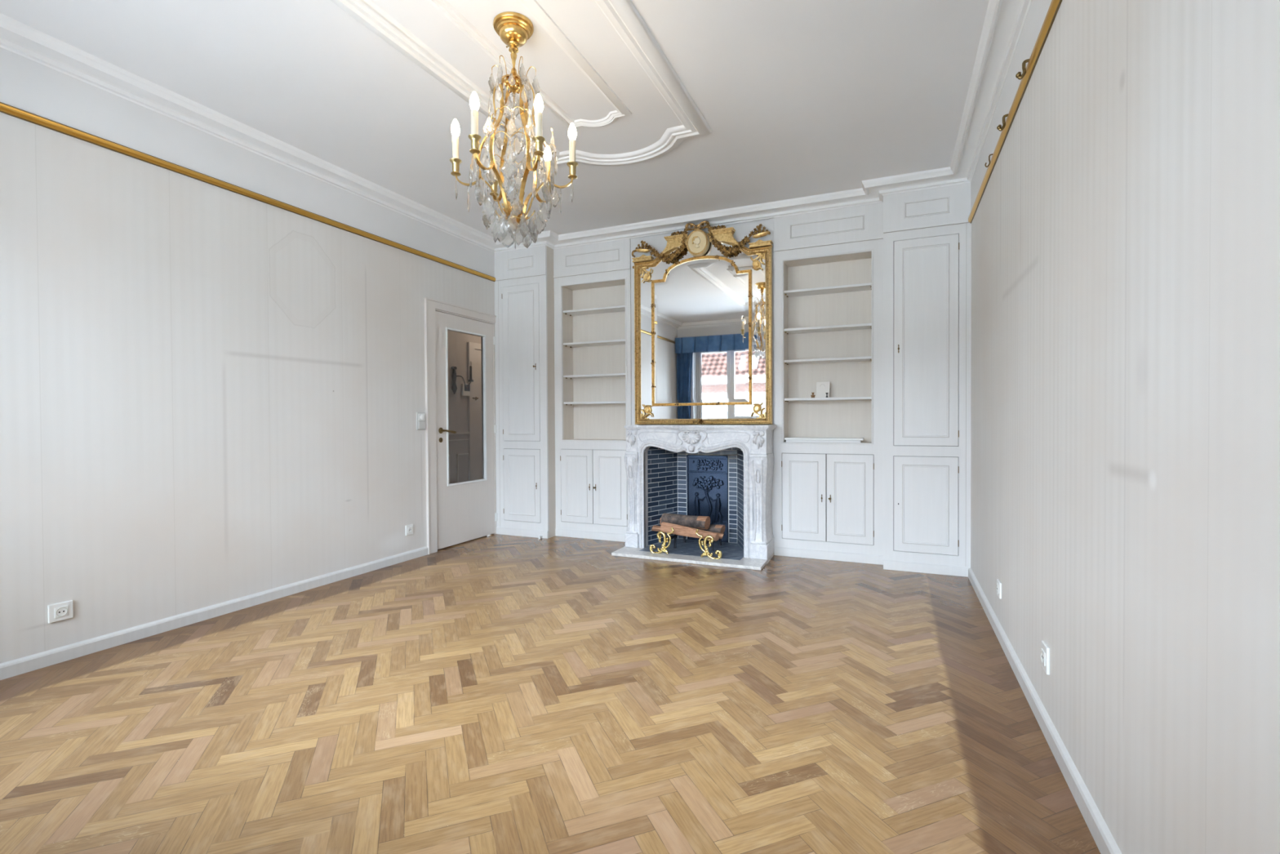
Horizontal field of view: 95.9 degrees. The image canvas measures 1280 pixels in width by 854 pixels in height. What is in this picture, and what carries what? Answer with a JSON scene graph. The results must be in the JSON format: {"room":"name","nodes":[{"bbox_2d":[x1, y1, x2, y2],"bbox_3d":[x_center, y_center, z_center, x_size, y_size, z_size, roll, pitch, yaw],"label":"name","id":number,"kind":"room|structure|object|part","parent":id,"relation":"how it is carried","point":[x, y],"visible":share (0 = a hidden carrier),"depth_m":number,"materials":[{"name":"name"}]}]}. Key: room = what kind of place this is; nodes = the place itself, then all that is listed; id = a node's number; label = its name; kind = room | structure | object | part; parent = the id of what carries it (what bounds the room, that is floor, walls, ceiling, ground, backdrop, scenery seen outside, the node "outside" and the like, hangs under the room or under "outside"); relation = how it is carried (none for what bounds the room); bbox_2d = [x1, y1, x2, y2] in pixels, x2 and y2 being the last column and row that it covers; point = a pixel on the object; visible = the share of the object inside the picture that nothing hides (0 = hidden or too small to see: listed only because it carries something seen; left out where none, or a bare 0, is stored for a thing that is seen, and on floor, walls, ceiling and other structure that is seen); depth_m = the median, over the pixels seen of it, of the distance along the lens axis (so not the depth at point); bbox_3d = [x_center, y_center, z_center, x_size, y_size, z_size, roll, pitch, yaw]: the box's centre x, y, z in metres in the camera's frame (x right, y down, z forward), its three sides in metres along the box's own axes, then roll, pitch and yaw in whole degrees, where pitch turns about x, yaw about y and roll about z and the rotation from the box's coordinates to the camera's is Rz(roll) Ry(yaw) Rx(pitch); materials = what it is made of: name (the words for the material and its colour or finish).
{"room":"historic interior","nodes":[
{"label":"historic interior","id":0,"kind":"room"},
{"bbox_2d":[0,112,496,663],"bbox_3d":[-2.437,-0.332,3.475,0.100,2.840,5.830,0,1,24],"label":"wall","id":1,"kind":"structure","parent":0,"point":[210,394],"depth_m":3.18,"materials":[{"name":"paint"}]},
{"bbox_2d":[47,600,73,623],"bbox_3d":[-2.712,0.864,2.702,0.015,0.084,0.088,0,1,24],"label":"wall socket","id":2,"kind":"object","parent":1,"relation":"attached to","point":[62,611],"visible":1,"depth_m":2.70,"materials":[{"name":"white plastic"}]},
{"bbox_2d":[0,546,428,679],"bbox_3d":[-2.609,1.062,2.934,0.017,0.068,4.162,0,1,24],"label":"baseboard","id":3,"kind":"structure","parent":1,"relation":"attached to","point":[21,665],"depth_m":3.15,"materials":[{"name":"paint"}]},
{"bbox_2d":[0,47,494,277],"bbox_3d":[-2.444,-1.580,3.327,0.004,0.340,5.087,0,1,24],"label":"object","id":4,"kind":"structure","parent":1,"relation":"attached to","point":[27,85],"depth_m":3.25,"materials":[{"name":"white paint"}]},
{"bbox_2d":[0,102,495,281],"bbox_3d":[-2.435,-1.409,3.326,0.021,0.041,5.087,0,1,24],"label":"rail","id":5,"kind":"object","parent":1,"relation":"attached to","point":[5,108],"visible":1,"depth_m":3.24,"materials":[{"name":"gold metal"}]},
{"bbox_2d":[404,524,413,535],"bbox_3d":[-1.859,0.830,4.655,0.015,0.080,0.077,0,1,24],"label":"wall socket","id":6,"kind":"object","parent":1,"relation":"attached to","point":[409,528],"visible":1,"depth_m":4.65,"materials":[{"name":"white plastic"}]},
{"bbox_2d":[416,412,425,430],"bbox_3d":[-1.802,-0.049,4.766,0.030,0.143,0.093,0,1,24],"label":"light switch","id":7,"kind":"object","parent":1,"relation":"attached to","point":[420,416],"visible":1,"depth_m":4.75,"materials":[{"name":"grey plastic"}]},
{"bbox_3d":[-1.803,-0.082,4.766,0.004,0.060,0.072,0,1,24],"label":"dimmer plate","id":8,"kind":"part","parent":7,"relation":"part of","materials":[{"name":"white plastic"}]},
{"bbox_3d":[-1.795,-0.082,4.763,0.014,0.044,0.044,0,1,24],"label":"dimmer knob","id":9,"kind":"part","parent":7,"relation":"part of","materials":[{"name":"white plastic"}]},
{"bbox_2d":[423,297,497,554],"bbox_3d":[-1.627,-0.012,5.263,0.154,2.146,0.941,0,1,24],"label":"door","id":10,"kind":"structure","parent":1,"relation":"in","point":[460,426],"depth_m":5.22,"materials":[{"name":"paint"}]},
{"bbox_3d":[-1.675,0.031,5.031,0.049,0.054,0.170,0,1,29],"label":"handle","id":11,"kind":"part","parent":10,"relation":"part of","materials":[{"name":"gold metal"}]},
{"bbox_3d":[-1.606,-0.180,5.306,0.006,1.369,0.510,0,1,24],"label":"glass pane","id":12,"kind":"part","parent":10,"relation":"part of","materials":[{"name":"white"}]},
{"bbox_2d":[0,0,989,238],"bbox_3d":[-0.524,-1.801,2.629,4.282,0.100,5.850,0,1,24],"label":"ceiling","id":13,"kind":"structure","parent":0,"point":[797,99],"depth_m":2.96,"materials":[{"name":"paint"}]},
{"bbox_2d":[449,11,577,248],"bbox_3d":[-0.549,-1.263,2.522,0.491,0.973,0.555,0,1,24],"label":"chandelier","id":14,"kind":"object","parent":13,"relation":"hanging from","point":[514,29],"visible":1,"depth_m":2.49,"materials":[{"name":"gold metal"}]},
{"bbox_3d":[-0.800,-1.297,2.502,0.038,0.078,0.038,0,1,-4],"label":"bulb","id":15,"kind":"part","parent":14,"relation":"part of","materials":[{"name":"beige glass"}]},
{"bbox_3d":[-0.747,-1.082,2.509,0.110,0.064,0.015,0,1,-4],"label":"candle arm","id":16,"kind":"part","parent":14,"relation":"part of","materials":[{"name":"gold metal"}]},
{"bbox_3d":[-0.658,-1.295,2.294,0.038,0.078,0.038,0,1,26],"label":"bulb","id":17,"kind":"part","parent":14,"relation":"part of","materials":[{"name":"beige glass"}]},
{"bbox_3d":[-0.634,-1.080,2.344,0.015,0.064,0.110,0,1,26],"label":"candle arm","id":18,"kind":"part","parent":14,"relation":"part of","materials":[{"name":"gold metal"}]},
{"bbox_3d":[-0.692,-1.301,2.729,0.038,0.078,0.038,-1,1,-34],"label":"bulb","id":19,"kind":"part","parent":14,"relation":"part of","materials":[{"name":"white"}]},
{"bbox_3d":[-0.661,-1.084,2.688,0.015,0.064,0.110,-1,1,-34],"label":"candle arm","id":20,"kind":"part","parent":14,"relation":"part of","materials":[{"name":"gold metal"}]},
{"bbox_3d":[-0.570,-0.927,2.478,0.008,0.045,0.068,0,1,26],"label":"arm","id":21,"kind":"part","parent":14,"relation":"part of","materials":[{"name":"gold metal"}]},
{"bbox_3d":[-0.550,-1.569,2.518,0.072,0.218,0.072,0,1,24],"label":"stem","id":22,"kind":"part","parent":14,"relation":"part of","materials":[{"name":"gold metal"}]},
{"bbox_3d":[-0.517,-0.928,2.482,0.008,0.045,0.068,-1,1,-34],"label":"arm","id":23,"kind":"part","parent":14,"relation":"part of","materials":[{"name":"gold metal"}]},
{"bbox_3d":[-0.435,-1.081,2.359,0.015,0.064,0.110,-1,1,-34],"label":"candle arm","id":24,"kind":"part","parent":14,"relation":"part of","materials":[{"name":"gold metal"}]},
{"bbox_3d":[-0.407,-1.297,2.313,0.038,0.078,0.038,-1,1,-34],"label":"bulb","id":25,"kind":"part","parent":14,"relation":"part of","materials":[{"name":"beige glass"}]},
{"bbox_3d":[-0.462,-1.086,2.704,0.015,0.064,0.110,0,1,26],"label":"candle arm","id":26,"kind":"part","parent":14,"relation":"part of","materials":[{"name":"gold metal"}]},
{"bbox_3d":[-0.440,-1.302,2.748,0.038,0.078,0.038,0,1,26],"label":"bulb","id":27,"kind":"part","parent":14,"relation":"part of","materials":[{"name":"beige glass"}]},
{"bbox_3d":[-0.349,-1.084,2.539,0.110,0.064,0.015,0,1,-4],"label":"candle arm","id":28,"kind":"part","parent":14,"relation":"part of","materials":[{"name":"gold metal"}]},
{"bbox_3d":[-0.298,-1.300,2.541,0.038,0.078,0.038,0,1,-4],"label":"bulb","id":29,"kind":"part","parent":14,"relation":"part of","materials":[{"name":"beige glass"}]},
{"bbox_2d":[330,0,711,166],"bbox_3d":[-0.572,-1.733,2.531,1.110,0.035,2.844,0,1,24],"label":"trim","id":30,"kind":"structure","parent":13,"relation":"attached to","point":[623,15],"depth_m":2.81,"materials":[{"name":"white paint"}]},
{"bbox_2d":[427,0,631,128],"bbox_3d":[-0.572,-1.740,2.531,0.400,0.021,1.824,0,1,24],"label":"trim","id":31,"kind":"structure","parent":13,"relation":"attached to","point":[533,7],"depth_m":2.70,"materials":[{"name":"white paint"}]},
{"bbox_2d":[0,533,1100,853],"bbox_3d":[-0.560,1.089,2.623,4.142,0.001,5.730,0,1,24],"label":"floor","id":32,"kind":"structure","parent":0,"point":[793,704],"depth_m":2.14,"materials":[{"name":"brown wood"}]},
{"bbox_2d":[494,245,555,538],"bbox_3d":[-1.080,-0.329,5.716,0.593,2.762,0.437,0,1,24],"label":"tall cabinet","id":33,"kind":"object","parent":32,"relation":"on","point":[524,283],"visible":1,"depth_m":5.54,"materials":[{"name":"paint"}]},
{"bbox_3d":[-1.148,-1.573,5.530,0.297,0.116,0.005,0,1,24],"label":"frieze moulding","id":34,"kind":"part","parent":33,"relation":"part of","materials":[{"name":"paint"}]},
{"bbox_3d":[-1.148,-0.613,5.545,0.300,1.372,0.005,0,1,24],"label":"panel moulding","id":35,"kind":"part","parent":33,"relation":"part of","materials":[{"name":"paint"}]},
{"bbox_3d":[-1.143,-0.614,5.556,0.418,1.494,0.019,0,1,24],"label":"door","id":36,"kind":"part","parent":33,"relation":"part of","materials":[{"name":"paint"}]},
{"bbox_3d":[-1.142,0.561,5.560,0.300,0.574,0.005,0,1,24],"label":"panel moulding","id":37,"kind":"part","parent":33,"relation":"part of","materials":[{"name":"paint"}]},
{"bbox_3d":[-1.137,0.561,5.571,0.418,0.696,0.019,0,1,24],"label":"door","id":38,"kind":"part","parent":33,"relation":"part of","materials":[{"name":"paint"}]},
{"bbox_3d":[-0.804,-0.328,5.630,0.018,2.760,0.375,0,1,24],"label":"panel","id":39,"kind":"part","parent":33,"relation":"part of","materials":[{"name":"paint"}]},
{"bbox_2d":[553,238,631,542],"bbox_3d":[-0.417,-0.329,5.486,0.807,2.762,0.264,0,1,24],"label":"bookcase","id":40,"kind":"object","parent":32,"relation":"on","point":[593,383],"visible":0.84,"depth_m":5.51,"materials":[{"name":"paint"}]},
{"bbox_3d":[-0.603,0.561,5.478,0.226,0.572,0.005,0,1,24],"label":"panel moulding","id":41,"kind":"part","parent":40,"relation":"part of","materials":[{"name":"paint"}]},
{"bbox_3d":[-0.598,0.561,5.489,0.344,0.694,0.019,0,1,24],"label":"door","id":42,"kind":"part","parent":40,"relation":"part of","materials":[{"name":"paint"}]},
{"bbox_3d":[-0.450,-1.575,5.378,0.576,0.116,0.005,0,1,24],"label":"frieze moulding","id":43,"kind":"part","parent":40,"relation":"part of","materials":[{"name":"paint"}]},
{"bbox_3d":[-0.441,-0.612,5.392,0.700,1.498,0.006,0,1,24],"label":"niche moulding","id":44,"kind":"part","parent":40,"relation":"part of","materials":[{"name":"paint"}]},
{"bbox_3d":[-0.391,-0.487,5.501,0.672,0.019,0.186,0,1,24],"label":"shelf","id":45,"kind":"part","parent":40,"relation":"part of","materials":[{"name":"paint"}]},
{"bbox_3d":[-0.393,-0.797,5.497,0.672,0.019,0.186,0,1,24],"label":"shelf","id":46,"kind":"part","parent":40,"relation":"part of","materials":[{"name":"paint"}]},
{"bbox_3d":[-0.395,-1.107,5.493,0.672,0.019,0.186,0,1,24],"label":"shelf","id":47,"kind":"part","parent":40,"relation":"part of","materials":[{"name":"paint"}]},
{"bbox_3d":[-0.390,-0.230,5.505,0.672,0.019,0.186,0,1,24],"label":"shelf","id":48,"kind":"part","parent":40,"relation":"part of","materials":[{"name":"paint"}]},
{"bbox_3d":[-0.280,0.561,5.337,0.230,0.572,0.005,0,1,24],"label":"panel moulding","id":49,"kind":"part","parent":40,"relation":"part of","materials":[{"name":"paint"}]},
{"bbox_3d":[-0.275,0.561,5.348,0.348,0.694,0.019,0,1,24],"label":"door","id":50,"kind":"part","parent":40,"relation":"part of","materials":[{"name":"paint"}]},
{"bbox_2d":[611,543,773,570],"bbox_3d":[0.436,1.045,4.756,1.238,0.024,0.533,0,1,24],"label":"hearth slab","id":51,"kind":"object","parent":32,"relation":"on","point":[744,562],"visible":0.64,"depth_m":4.53,"materials":[{"name":"stone"}]},
{"bbox_2d":[648,527,685,554],"bbox_3d":[0.269,0.928,4.931,0.217,0.237,0.496,0,1,24],"label":"andiron","id":52,"kind":"object","parent":51,"relation":"on","point":[663,548],"visible":0.95,"depth_m":4.71,"materials":[{"name":"gold metal"}]},
{"bbox_2d":[651,524,724,538],"bbox_3d":[0.392,0.880,4.833,0.644,0.066,0.054,0,1,25],"label":"log","id":53,"kind":"object","parent":52,"relation":"on","point":[657,528],"visible":0.24,"depth_m":4.92,"materials":[{"name":"brown wood"}]},
{"bbox_2d":[661,512,710,529],"bbox_3d":[0.383,0.796,4.880,0.422,0.113,0.106,0,1,28],"label":"log","id":54,"kind":"object","parent":53,"relation":"on","point":[691,521],"visible":0.86,"depth_m":4.83,"materials":[{"name":"brown wood"}]},
{"bbox_2d":[624,424,777,559],"bbox_3d":[0.524,0.508,4.920,1.250,1.052,0.620,0,1,24],"label":"fireplace","id":55,"kind":"object","parent":51,"relation":"on","point":[735,489],"visible":0.95,"depth_m":4.94,"materials":[{"name":"stone"}]},
{"bbox_3d":[0.178,0.572,4.859,0.412,0.920,0.043,0,1,24],"label":"arch moulding","id":56,"kind":"part","parent":55,"relation":"part of","materials":[{"name":"stone"}]},
{"bbox_2d":[624,424,777,430],"bbox_3d":[0.488,0.003,4.838,1.250,0.040,0.334,0,1,24],"label":"mantel shelf","id":57,"kind":"object","parent":55,"relation":"attached to","point":[637,427],"depth_m":4.69,"materials":[{"name":"stone"}]},
{"bbox_2d":[631,220,773,424],"bbox_3d":[0.503,-0.874,4.926,1.243,1.716,0.121,0,1,24],"label":"mirror","id":58,"kind":"object","parent":55,"relation":"on","point":[703,306],"visible":1,"depth_m":4.90,"materials":[{"name":"mirror glass"},{"name":"gilded wood"}]},
{"bbox_3d":[0.023,-1.564,5.119,0.148,0.042,0.051,0,1,24],"label":"crest dish","id":59,"kind":"part","parent":58,"relation":"part of","materials":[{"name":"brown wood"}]},
{"bbox_3d":[0.512,-0.819,4.928,0.888,1.269,0.031,0,1,24],"label":"frame","id":60,"kind":"part","parent":58,"relation":"part of","materials":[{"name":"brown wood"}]},
{"bbox_3d":[0.985,-1.563,4.699,0.148,0.042,0.051,0,1,24],"label":"crest dish","id":61,"kind":"part","parent":58,"relation":"part of","materials":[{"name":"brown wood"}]},
{"bbox_3d":[0.680,0.573,4.640,0.412,0.920,0.043,0,1,24],"label":"arch moulding","id":62,"kind":"part","parent":55,"relation":"part of","materials":[{"name":"stone"}]},
{"bbox_2d":[695,528,722,559],"bbox_3d":[0.634,0.928,4.772,0.217,0.237,0.496,0,1,24],"label":"andiron","id":63,"kind":"object","parent":51,"relation":"on","point":[705,541],"visible":0.98,"depth_m":4.56,"materials":[{"name":"gold metal"}]},
{"bbox_2d":[660,521,719,541],"bbox_3d":[0.404,0.855,4.734,0.482,0.128,0.075,0,1,24],"label":"log","id":64,"kind":"object","parent":63,"relation":"on","point":[680,530],"visible":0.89,"depth_m":4.73,"materials":[{"name":"brown wood"}]},
{"bbox_2d":[696,524,725,533],"bbox_3d":[0.565,0.863,4.922,0.321,0.078,0.085,0,1,30],"label":"log","id":65,"kind":"object","parent":63,"relation":"on","point":[713,527],"visible":0.37,"depth_m":4.85,"materials":[{"name":"brown wood"}]},
{"bbox_2d":[773,202,883,564],"bbox_3d":[1.512,-0.329,4.644,0.827,2.762,0.264,0,1,24],"label":"bookcase","id":66,"kind":"object","parent":32,"relation":"on","point":[828,264],"visible":0.9,"depth_m":4.65,"materials":[{"name":"paint"}]},
{"bbox_3d":[1.316,0.561,4.641,0.223,0.572,0.005,0,1,24],"label":"panel moulding","id":67,"kind":"part","parent":66,"relation":"part of","materials":[{"name":"paint"}]},
{"bbox_3d":[1.321,0.561,4.652,0.341,0.694,0.019,0,1,24],"label":"door","id":68,"kind":"part","parent":66,"relation":"part of","materials":[{"name":"paint"}]},
{"bbox_2d":[816,382,829,397],"bbox_3d":[1.489,-0.302,4.695,0.103,0.131,0.027,0,1,24],"label":"card","id":69,"kind":"object","parent":66,"relation":"on","point":[822,388],"visible":0.98,"depth_m":4.69,"materials":[{"name":"white paper"}]},
{"bbox_2d":[786,440,862,442],"bbox_3d":[1.489,0.114,4.684,0.573,0.017,0.160,0,1,24],"label":"board","id":70,"kind":"object","parent":66,"relation":"in","point":[794,441],"visible":0.75,"depth_m":4.61,"materials":[{"name":"paint"}]},
{"bbox_2d":[784,436,863,440],"bbox_3d":[1.489,0.096,4.673,0.598,0.017,0.160,0,1,24],"label":"strip light","id":71,"kind":"object","parent":70,"relation":"on","point":[788,437],"visible":1,"depth_m":4.60,"materials":[{"name":"white plastic"}]},
{"bbox_3d":[1.471,-0.611,4.558,0.694,1.498,0.006,0,1,24],"label":"niche moulding","id":72,"kind":"part","parent":66,"relation":"part of","materials":[{"name":"paint"}]},
{"bbox_3d":[1.466,-1.574,4.542,0.562,0.116,0.005,0,1,24],"label":"frieze moulding","id":73,"kind":"part","parent":66,"relation":"part of","materials":[{"name":"paint"}]},
{"bbox_3d":[1.517,-1.103,4.659,0.666,0.019,0.186,0,1,24],"label":"shelf","id":74,"kind":"part","parent":66,"relation":"part of","materials":[{"name":"paint"}]},
{"bbox_3d":[1.522,-0.227,4.670,0.666,0.019,0.186,0,1,24],"label":"shelf","id":75,"kind":"part","parent":66,"relation":"part of","materials":[{"name":"paint"}]},
{"bbox_3d":[1.520,-0.538,4.666,0.666,0.019,0.186,0,1,24],"label":"shelf","id":76,"kind":"part","parent":66,"relation":"part of","materials":[{"name":"paint"}]},
{"bbox_3d":[1.519,-0.793,4.663,0.666,0.019,0.186,0,1,24],"label":"shelf","id":77,"kind":"part","parent":66,"relation":"part of","materials":[{"name":"paint"}]},
{"bbox_3d":[1.635,0.562,4.501,0.226,0.572,0.005,0,1,24],"label":"panel moulding","id":78,"kind":"part","parent":66,"relation":"part of","materials":[{"name":"paint"}]},
{"bbox_3d":[1.640,0.561,4.512,0.344,0.694,0.019,0,1,24],"label":"door","id":79,"kind":"part","parent":66,"relation":"part of","materials":[{"name":"paint"}]},
{"bbox_2d":[883,182,971,577],"bbox_3d":[2.135,-0.328,4.328,0.567,2.762,0.412,0,1,24],"label":"tall cabinet","id":80,"kind":"object","parent":32,"relation":"on","point":[927,233],"visible":0.97,"depth_m":4.15,"materials":[{"name":"paint"}]},
{"bbox_3d":[2.060,0.563,4.163,0.298,0.574,0.005,0,1,24],"label":"panel moulding","id":81,"kind":"part","parent":80,"relation":"part of","materials":[{"name":"paint"}]},
{"bbox_3d":[2.064,0.563,4.175,0.416,0.696,0.019,0,1,24],"label":"door","id":82,"kind":"part","parent":80,"relation":"part of","materials":[{"name":"paint"}]},
{"bbox_3d":[2.058,-0.612,4.159,0.416,1.494,0.019,0,1,24],"label":"door","id":83,"kind":"part","parent":80,"relation":"part of","materials":[{"name":"paint"}]},
{"bbox_3d":[2.054,-0.612,4.148,0.298,1.372,0.006,0,1,24],"label":"panel moulding","id":84,"kind":"part","parent":80,"relation":"part of","materials":[{"name":"paint"}]},
{"bbox_3d":[2.054,-1.572,4.133,0.292,0.116,0.005,0,1,24],"label":"frieze moulding","id":85,"kind":"part","parent":80,"relation":"part of","materials":[{"name":"paint"}]},
{"bbox_2d":[631,217,773,537],"bbox_3d":[0.582,-0.369,5.164,4.082,2.840,0.360,0,1,24],"label":"wall","id":86,"kind":"structure","parent":0,"point":[659,242],"depth_m":4.96,"materials":[{"name":"paint"}]},
{"bbox_2d":[970,0,1279,853],"bbox_3d":[1.406,-0.331,1.799,0.120,2.840,5.830,0,1,24],"label":"wall","id":87,"kind":"structure","parent":0,"point":[1125,386],"depth_m":1.28,"materials":[{"name":"paint"}]},
{"bbox_2d":[0,0,1031,253],"bbox_3d":[-0.548,-1.710,2.574,4.082,0.082,5.227,0,1,24],"label":"trim","id":88,"kind":"structure","parent":87,"relation":"attached to","point":[1005,20],"depth_m":3.49,"materials":[{"name":"white paint"}]},
{"bbox_2d":[995,578,1001,598],"bbox_3d":[1.835,0.828,2.952,0.015,0.080,0.085,0,1,24],"label":"wall socket","id":89,"kind":"object","parent":87,"relation":"attached to","point":[998,587],"visible":1,"depth_m":2.93,"materials":[{"name":"white plastic"}]},
{"bbox_2d":[970,0,1052,211],"bbox_3d":[1.294,-1.579,1.696,0.004,0.340,5.087,0,1,24],"label":"trim","id":90,"kind":"structure","parent":87,"relation":"attached to","point":[1038,9],"depth_m":2.65,"materials":[{"name":"white paint"}]},
{"bbox_2d":[968,0,1062,223],"bbox_3d":[1.287,-1.407,1.702,0.021,0.041,5.087,0,1,24],"label":"rail","id":91,"kind":"object","parent":87,"relation":"attached to","point":[1054,7],"visible":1,"depth_m":2.42,"materials":[{"name":"gold metal"}]},
{"bbox_2d":[984,153,993,167],"bbox_3d":[1.869,-1.422,3.081,0.048,0.068,0.006,0,1,24],"label":"hook","id":92,"kind":"object","parent":91,"relation":"attached to","point":[993,153],"visible":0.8,"depth_m":3.08,"materials":[{"name":"gold metal"}]},
{"bbox_2d":[996,114,1008,131],"bbox_3d":[1.694,-1.417,2.685,0.057,0.073,0.024,0,1,24],"label":"hook","id":93,"kind":"object","parent":91,"relation":"attached to","point":[999,127],"visible":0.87,"depth_m":2.68,"materials":[{"name":"gold metal"}]},
{"bbox_2d":[1015,58,1029,79],"bbox_3d":[1.515,-1.410,2.276,0.057,0.073,0.024,0,1,24],"label":"hook","id":94,"kind":"object","parent":91,"relation":"attached to","point":[1019,76],"visible":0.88,"depth_m":2.27,"materials":[{"name":"gold metal"}]},
{"bbox_2d":[968,568,1121,853],"bbox_3d":[1.300,1.057,1.730,0.017,0.068,5.081,0,1,24],"label":"baseboard","id":95,"kind":"structure","parent":87,"relation":"attached to","point":[1105,842],"depth_m":1.90,"materials":[{"name":"paint"}]},
{"bbox_2d":[1040,640,1049,675],"bbox_3d":[1.447,0.824,2.064,0.015,0.095,0.082,0,1,24],"label":"wall socket","id":96,"kind":"object","parent":87,"relation":"attached to","point":[1045,653],"visible":1,"depth_m":2.04,"materials":[{"name":"white plastic"}]}
]}

